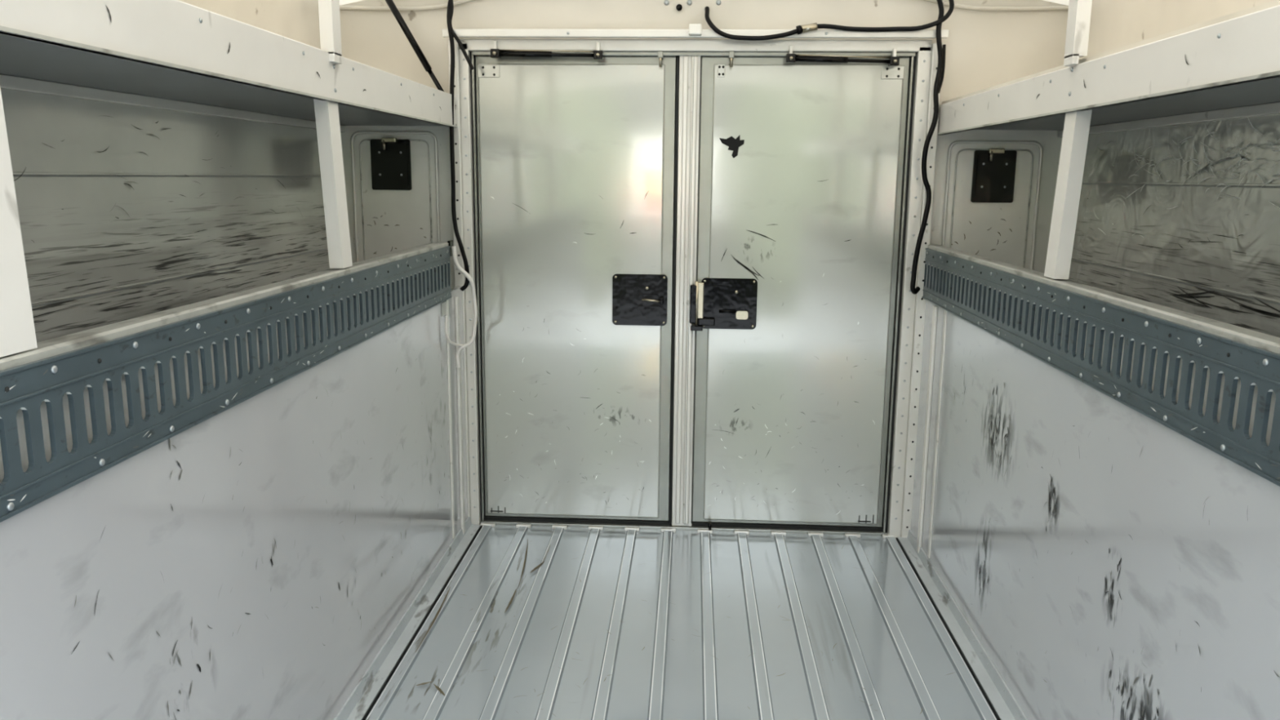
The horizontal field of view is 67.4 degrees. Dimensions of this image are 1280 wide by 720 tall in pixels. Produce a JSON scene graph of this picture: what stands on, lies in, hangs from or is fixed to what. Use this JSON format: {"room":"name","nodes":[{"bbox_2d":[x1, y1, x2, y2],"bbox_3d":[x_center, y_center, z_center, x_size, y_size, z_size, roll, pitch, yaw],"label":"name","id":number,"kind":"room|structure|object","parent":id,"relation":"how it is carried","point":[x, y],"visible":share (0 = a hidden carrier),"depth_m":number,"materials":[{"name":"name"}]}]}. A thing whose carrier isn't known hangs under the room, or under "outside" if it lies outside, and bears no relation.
{"room":"cargo van interior","nodes":[
{"label":"cargo van interior","id":0,"kind":"room"},
{"bbox_2d":[0,33,441,342],"bbox_3d":[-1.130,-0.188,1.786,0.510,0.740,4.550,1,11,3],"label":"outer skin","id":1,"kind":"object","parent":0,"point":[51,95],"visible":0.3,"depth_m":2.53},
{"bbox_2d":[13,115,324,328],"bbox_3d":[-1.300,-0.395,2.877,0.001,0.603,2.380,1,11,3],"label":"skin scratches","id":2,"kind":"object","parent":1,"relation":"attached to","point":[107,116],"visible":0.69,"depth_m":2.56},
{"bbox_2d":[0,285,468,719],"bbox_3d":[-0.867,0.623,1.925,0.032,1.060,4.550,1,11,3],"label":"wall","id":3,"kind":"structure","parent":0,"point":[51,553],"depth_m":2.11,"materials":[{"name":"paint"}]},
{"bbox_2d":[0,241,452,522],"bbox_3d":[-0.879,0.025,1.762,0.071,0.216,4.070,1,11,3],"label":"rail","id":4,"kind":"object","parent":3,"relation":"attached to","point":[76,406],"visible":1,"depth_m":1.75,"materials":[{"name":"metal"}]},
{"bbox_2d":[0,87,37,357],"bbox_3d":[-0.908,-0.491,1.229,0.069,0.992,0.155,1,11,3],"label":"support post","id":5,"kind":"object","parent":4,"relation":"on","point":[17,330],"visible":1,"depth_m":1.34,"materials":[{"name":"paint"}]},
{"bbox_2d":[313,0,352,268],"bbox_3d":[-0.829,-0.744,2.558,0.059,0.992,0.075,1,11,3],"label":"support post","id":6,"kind":"object","parent":4,"relation":"on","point":[326,113],"visible":0.96,"depth_m":2.57,"materials":[{"name":"paint"}]},
{"bbox_2d":[444,240,477,367],"bbox_3d":[-0.699,-0.209,3.737,0.106,0.500,0.156,1,11,3],"label":"hanging cord","id":7,"kind":"object","parent":4,"relation":"hanging from","point":[452,249],"visible":1,"depth_m":3.77,"materials":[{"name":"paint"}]},
{"bbox_2d":[71,351,447,719],"bbox_3d":[-0.822,0.456,2.623,0.001,0.958,2.513,1,11,3],"label":"scuff marks","id":8,"kind":"object","parent":3,"relation":"attached to","point":[179,659],"visible":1,"depth_m":1.89,"materials":[{"name":"black paint"}]},
{"bbox_2d":[333,516,481,719],"bbox_3d":[-0.842,1.124,1.988,0.056,0.049,4.490,1,11,3],"label":"trim","id":9,"kind":"structure","parent":3,"relation":"attached to","point":[362,699],"depth_m":3.17,"materials":[{"name":"paint"}]},
{"bbox_2d":[441,302,446,316],"bbox_3d":[-0.753,-0.195,3.685,0.002,0.050,0.060,1,11,3],"label":"warning label","id":10,"kind":"object","parent":3,"relation":"attached to","point":[443,304],"visible":1,"depth_m":3.68,"materials":[{"name":"paper"}]},
{"bbox_2d":[364,522,997,719],"bbox_3d":[0.081,1.153,1.983,1.900,0.013,4.570,1,11,3],"label":"floor","id":11,"kind":"structure","parent":0,"point":[555,622],"depth_m":3.22,"materials":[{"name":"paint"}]},
{"bbox_2d":[339,0,1068,500],"bbox_3d":[0.218,-0.470,4.002,2.960,2.550,0.050,1,11,3],"label":"wall","id":12,"kind":"structure","parent":0,"point":[984,49],"depth_m":3.82,"materials":[{"name":"white paint"}]},
{"bbox_2d":[351,130,439,262],"bbox_3d":[-1.016,-0.619,3.998,0.361,0.651,0.035,1,11,3],"label":"access panel","id":13,"kind":"object","parent":12,"relation":"attached to","point":[395,174],"visible":0.77,"depth_m":3.99,"materials":[{"name":"white paint"}]},
{"bbox_2d":[339,0,475,10],"bbox_3d":[-0.504,-1.467,3.814,1.461,0.150,0.021,1,11,3],"label":"trim","id":14,"kind":"structure","parent":12,"relation":"attached to","point":[458,2],"depth_m":3.84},
{"bbox_2d":[385,0,455,104],"bbox_3d":[-0.884,-1.238,3.809,0.295,0.482,0.035,0,11,-4],"label":"gas strut","id":15,"kind":"object","parent":12,"relation":"attached to","point":[392,6],"visible":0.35,"depth_m":3.79,"materials":[{"name":"black metal"}]},
{"bbox_2d":[490,40,603,60],"bbox_3d":[-0.369,-1.226,3.797,0.446,0.070,0.055,1,11,3],"label":"stay","id":16,"kind":"object","parent":12,"relation":"attached to","point":[495,53],"visible":1,"depth_m":3.79,"materials":[{"name":"black metal"}]},
{"bbox_2d":[478,63,665,518],"bbox_3d":[-0.286,-0.255,4.046,0.757,1.910,0.018,1,11,3],"label":"door","id":17,"kind":"structure","parent":12,"relation":"in","point":[555,138],"depth_m":4.03,"materials":[{"name":"paint"}]},
{"bbox_2d":[477,64,505,513],"bbox_3d":[-0.620,-0.259,4.052,0.090,1.900,0.008,1,11,3],"label":"plates","id":18,"kind":"object","parent":17,"relation":"attached to","point":[483,70],"visible":1,"depth_m":3.88,"materials":[{"name":"paint"}]},
{"bbox_2d":[491,191,651,508],"bbox_3d":[-0.288,-0.026,4.080,0.678,1.373,0.001,1,11,3],"label":"scratches","id":19,"kind":"object","parent":17,"relation":"attached to","point":[647,192],"visible":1,"depth_m":4.13,"materials":[{"name":"grey paint"}]},
{"bbox_2d":[475,56,676,520],"bbox_3d":[-0.269,-0.264,4.058,0.814,1.955,0.030,1,11,3],"label":"leaf edge","id":20,"kind":"object","parent":17,"relation":"attached to","point":[670,62],"visible":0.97,"depth_m":3.99,"materials":[{"name":"metal"}]},
{"bbox_2d":[613,275,665,324],"bbox_3d":[-0.002,-0.249,4.004,0.214,0.201,0.028,1,11,3],"label":"latch mechanism","id":21,"kind":"object","parent":17,"relation":"attached to","point":[638,300],"visible":1,"depth_m":4.00,"materials":[{"name":"black metal"}]},
{"bbox_2d":[612,273,667,325],"bbox_3d":[-0.001,-0.252,4.019,0.230,0.215,0.006,1,11,3],"label":"latch plate","id":22,"kind":"object","parent":17,"relation":"attached to","point":[650,277],"depth_m":4.02,"materials":[{"name":"black metal"}]},
{"bbox_2d":[657,50,733,530],"bbox_3d":[0.212,-0.238,3.984,0.300,2.000,0.031,1,11,3],"label":"bolts","id":23,"kind":"object","parent":17,"relation":"attached to","point":[660,52],"visible":1,"depth_m":3.79,"materials":[{"name":"metal"}]},
{"bbox_2d":[669,55,701,526],"bbox_3d":[0.187,-0.247,4.018,0.098,1.976,0.064,1,11,3],"label":"post","id":24,"kind":"object","parent":12,"relation":"attached to","point":[688,68],"visible":0.97,"depth_m":3.98,"materials":[{"name":"silver metal"}]},
{"bbox_2d":[663,0,720,10],"bbox_3d":[0.033,-1.423,3.800,0.577,0.087,0.018,1,11,3],"label":"bolts","id":25,"kind":"object","parent":12,"relation":"attached to","point":[679,7],"visible":0.94,"depth_m":3.79,"materials":[{"name":"metal"}]},
{"bbox_2d":[441,23,948,38],"bbox_3d":[0.202,-1.277,3.732,1.965,0.045,0.100,1,11,3],"label":"header bar","id":26,"kind":"object","parent":12,"relation":"attached to","point":[695,31],"visible":1,"depth_m":3.73,"materials":[{"name":"white paint"}]},
{"bbox_2d":[448,38,943,537],"bbox_3d":[0.198,-0.262,3.995,1.940,2.047,0.103,1,11,3],"label":"door frame","id":27,"kind":"structure","parent":12,"relation":"attached to","point":[909,310],"depth_m":3.92,"materials":[{"name":"white paint"}]},
{"bbox_2d":[703,64,903,524],"bbox_3d":[0.661,-0.236,3.997,0.751,1.910,0.018,1,11,3],"label":"door","id":28,"kind":"structure","parent":12,"relation":"in","point":[801,126],"depth_m":3.97,"materials":[{"name":"paint"}]},
{"bbox_2d":[689,280,715,330],"bbox_3d":[0.260,-0.225,3.985,0.105,0.205,0.040,1,11,3],"label":"bar","id":29,"kind":"object","parent":28,"relation":"attached to","point":[696,291],"depth_m":3.97,"materials":[{"name":"metal"}]},
{"bbox_2d":[717,64,724,77],"bbox_3d":[0.324,-1.152,3.829,0.027,0.047,0.008,1,11,3],"label":"plates","id":30,"kind":"object","parent":28,"relation":"attached to","point":[721,68],"depth_m":3.83,"materials":[{"name":"paint"}]},
{"bbox_2d":[702,280,755,327],"bbox_3d":[0.370,-0.232,3.989,0.216,0.199,0.024,1,11,3],"label":"latch mechanism","id":31,"kind":"object","parent":28,"relation":"attached to","point":[726,303],"visible":1,"depth_m":3.99,"materials":[{"name":"black metal"}]},
{"bbox_2d":[701,277,757,328],"bbox_3d":[0.370,-0.235,4.001,0.232,0.212,0.006,1,11,3],"label":"latch plate","id":32,"kind":"object","parent":28,"relation":"attached to","point":[741,281],"depth_m":3.99,"materials":[{"name":"black metal"}]},
{"bbox_2d":[719,135,744,158],"bbox_3d":[0.371,-0.864,3.883,0.102,0.094,0.001,1,11,3],"label":"tape","id":33,"kind":"object","parent":28,"relation":"attached to","point":[733,144],"visible":1,"depth_m":3.88,"materials":[{"name":"black plastic"}]},
{"bbox_2d":[709,179,874,514],"bbox_3d":[0.653,-0.035,4.026,0.709,1.424,0.001,1,11,3],"label":"scratches","id":34,"kind":"object","parent":28,"relation":"attached to","point":[736,260],"visible":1,"depth_m":3.98,"materials":[{"name":"black paint"}]},
{"bbox_2d":[692,56,910,527],"bbox_3d":[0.648,-0.246,4.010,0.823,1.955,0.030,1,11,3],"label":"leaf edge","id":35,"kind":"object","parent":28,"relation":"attached to","point":[708,63],"visible":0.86,"depth_m":3.97,"materials":[{"name":"metal"}]},
{"bbox_2d":[857,515,874,523],"bbox_3d":[0.975,0.685,4.142,0.065,0.035,0.008,1,11,3],"label":"plates","id":36,"kind":"object","parent":28,"relation":"attached to","point":[859,521],"depth_m":4.14,"materials":[{"name":"paint"}]},
{"bbox_2d":[880,66,904,79],"bbox_3d":[0.998,-1.135,3.795,0.090,0.047,0.008,1,11,3],"label":"plates","id":37,"kind":"object","parent":28,"relation":"attached to","point":[892,72],"depth_m":3.79,"materials":[{"name":"paint"}]},
{"bbox_2d":[704,0,954,40],"bbox_3d":[0.724,-1.349,3.706,0.945,0.235,0.118,1,11,3],"label":"electrical cable","id":38,"kind":"object","parent":12,"relation":"attached to","point":[948,13],"visible":1,"depth_m":3.67,"materials":[{"name":"black rubber"}]},
{"bbox_2d":[795,22,817,34],"bbox_3d":[0.639,-1.270,3.679,0.082,0.044,0.032,1,11,3],"label":"connector","id":39,"kind":"object","parent":38,"relation":"attached to","point":[811,27],"visible":1,"depth_m":3.67,"materials":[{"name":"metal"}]},
{"bbox_2d":[785,44,899,66],"bbox_3d":[0.789,-1.186,3.740,0.436,0.075,0.055,1,11,3],"label":"stay","id":40,"kind":"object","parent":12,"relation":"attached to","point":[790,58],"visible":1,"depth_m":3.73,"materials":[{"name":"black metal"}]},
{"bbox_2d":[942,140,1043,270],"bbox_3d":[1.415,-0.561,3.873,0.371,0.631,0.035,1,11,3],"label":"access panel","id":41,"kind":"object","parent":12,"relation":"attached to","point":[993,187],"visible":0.75,"depth_m":3.86,"materials":[{"name":"white paint"}]},
{"bbox_2d":[924,0,1068,10],"bbox_3d":[0.954,-1.439,3.738,1.461,0.150,0.021,1,11,3],"label":"trim","id":42,"kind":"structure","parent":12,"relation":"attached to","point":[944,2],"depth_m":3.72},
{"bbox_2d":[339,0,1069,5],"bbox_3d":[0.102,-1.040,1.565,2.960,0.140,4.570,1,11,3],"label":"ceiling","id":43,"kind":"structure","parent":0,"point":[1066,2],"depth_m":3.72,"materials":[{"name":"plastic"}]},
{"bbox_2d":[178,0,320,48],"bbox_3d":[-1.129,-0.787,1.672,0.500,0.480,4.550,1,11,3],"label":"liner","id":44,"kind":"object","parent":43,"relation":"attached to","point":[298,20],"visible":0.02,"depth_m":3.35,"materials":[{"name":"beige plastic"}]},
{"bbox_2d":[0,0,457,127],"bbox_3d":[-0.870,-0.586,1.681,0.025,0.125,4.520,1,11,3],"label":"band","id":45,"kind":"object","parent":44,"relation":"attached to","point":[178,35],"visible":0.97,"depth_m":1.91,"materials":[{"name":"paint"}]},
{"bbox_2d":[446,0,469,291],"bbox_3d":[-0.723,-0.890,3.866,0.071,1.220,0.116,1,11,3],"label":"electrical cable","id":46,"kind":"object","parent":43,"relation":"attached to","point":[464,286],"visible":0.94,"depth_m":3.83,"materials":[{"name":"black rubber"}]},
{"bbox_2d":[449,0,474,70],"bbox_3d":[-0.720,-1.309,3.762,0.138,0.337,0.061,8,13,36],"label":"electrical cable","id":47,"kind":"object","parent":43,"relation":"attached to","point":[453,33],"visible":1,"depth_m":3.75,"materials":[{"name":"black rubber"}]},
{"bbox_2d":[910,0,943,293],"bbox_3d":[1.123,-0.856,3.762,0.072,1.195,0.093,1,11,3],"label":"electrical cable","id":48,"kind":"object","parent":43,"relation":"attached to","point":[935,92],"visible":1,"depth_m":3.73,"materials":[{"name":"black rubber"}]},
{"bbox_2d":[938,44,946,93],"bbox_3d":[1.160,-1.119,3.694,0.033,0.182,0.012,-6,12,-30],"label":"electrical cable","id":49,"kind":"object","parent":48,"relation":"attached to","point":[944,45],"visible":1,"depth_m":3.69,"materials":[{"name":"black rubber"}]},
{"bbox_2d":[942,0,1279,104],"bbox_3d":[1.327,-0.740,1.544,0.500,0.480,4.550,1,11,3],"label":"liner","id":50,"kind":"object","parent":43,"relation":"attached to","point":[1116,26],"visible":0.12,"depth_m":3.04,"materials":[{"name":"beige plastic"}]},
{"bbox_2d":[937,4,1279,134],"bbox_3d":[1.062,-0.528,1.584,0.025,0.115,4.520,1,11,3],"label":"band","id":51,"kind":"object","parent":50,"relation":"attached to","point":[1244,49],"visible":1,"depth_m":2.06,"materials":[{"name":"paint"}]},
{"bbox_2d":[911,300,1279,719],"bbox_3d":[1.038,0.660,1.826,0.032,1.060,4.550,1,11,3],"label":"wall","id":52,"kind":"structure","parent":0,"point":[1227,582],"depth_m":2.27,"materials":[{"name":"paint"}]},
{"bbox_2d":[896,529,1027,719],"bbox_3d":[1.000,1.160,1.893,0.056,0.049,4.490,1,11,3],"label":"trim","id":53,"kind":"structure","parent":52,"relation":"attached to","point":[997,695],"depth_m":3.18,"materials":[{"name":"paint"}]},
{"bbox_2d":[921,244,1279,486],"bbox_3d":[1.063,0.040,1.783,0.071,0.216,4.320,1,11,3],"label":"rail","id":54,"kind":"object","parent":52,"relation":"attached to","point":[1215,384],"visible":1,"depth_m":2.02,"materials":[{"name":"metal"}]},
{"bbox_2d":[1044,0,1092,279],"bbox_3d":[1.119,-0.706,2.457,0.059,0.992,0.075,1,11,3],"label":"support post","id":55,"kind":"object","parent":54,"relation":"on","point":[1077,123],"visible":0.98,"depth_m":2.47,"materials":[{"name":"paint"}]},
{"bbox_2d":[937,350,1279,719],"bbox_3d":[1.072,0.540,2.542,0.001,0.919,2.492,1,11,3],"label":"scuff marks","id":56,"kind":"object","parent":52,"relation":"attached to","point":[1111,586],"visible":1,"depth_m":2.16,"materials":[{"name":"black paint"}]},
{"bbox_2d":[974,77,1279,337],"bbox_3d":[1.316,-0.141,1.658,0.510,0.740,4.550,1,11,3],"label":"outer skin","id":57,"kind":"object","parent":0,"point":[1139,126],"visible":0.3,"depth_m":2.81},
{"bbox_2d":[1067,118,1279,334],"bbox_3d":[1.607,-0.349,2.730,0.001,0.650,2.422,1,11,3],"label":"skin scratches","id":58,"kind":"object","parent":57,"relation":"attached to","point":[1260,311],"visible":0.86,"depth_m":2.72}
]}

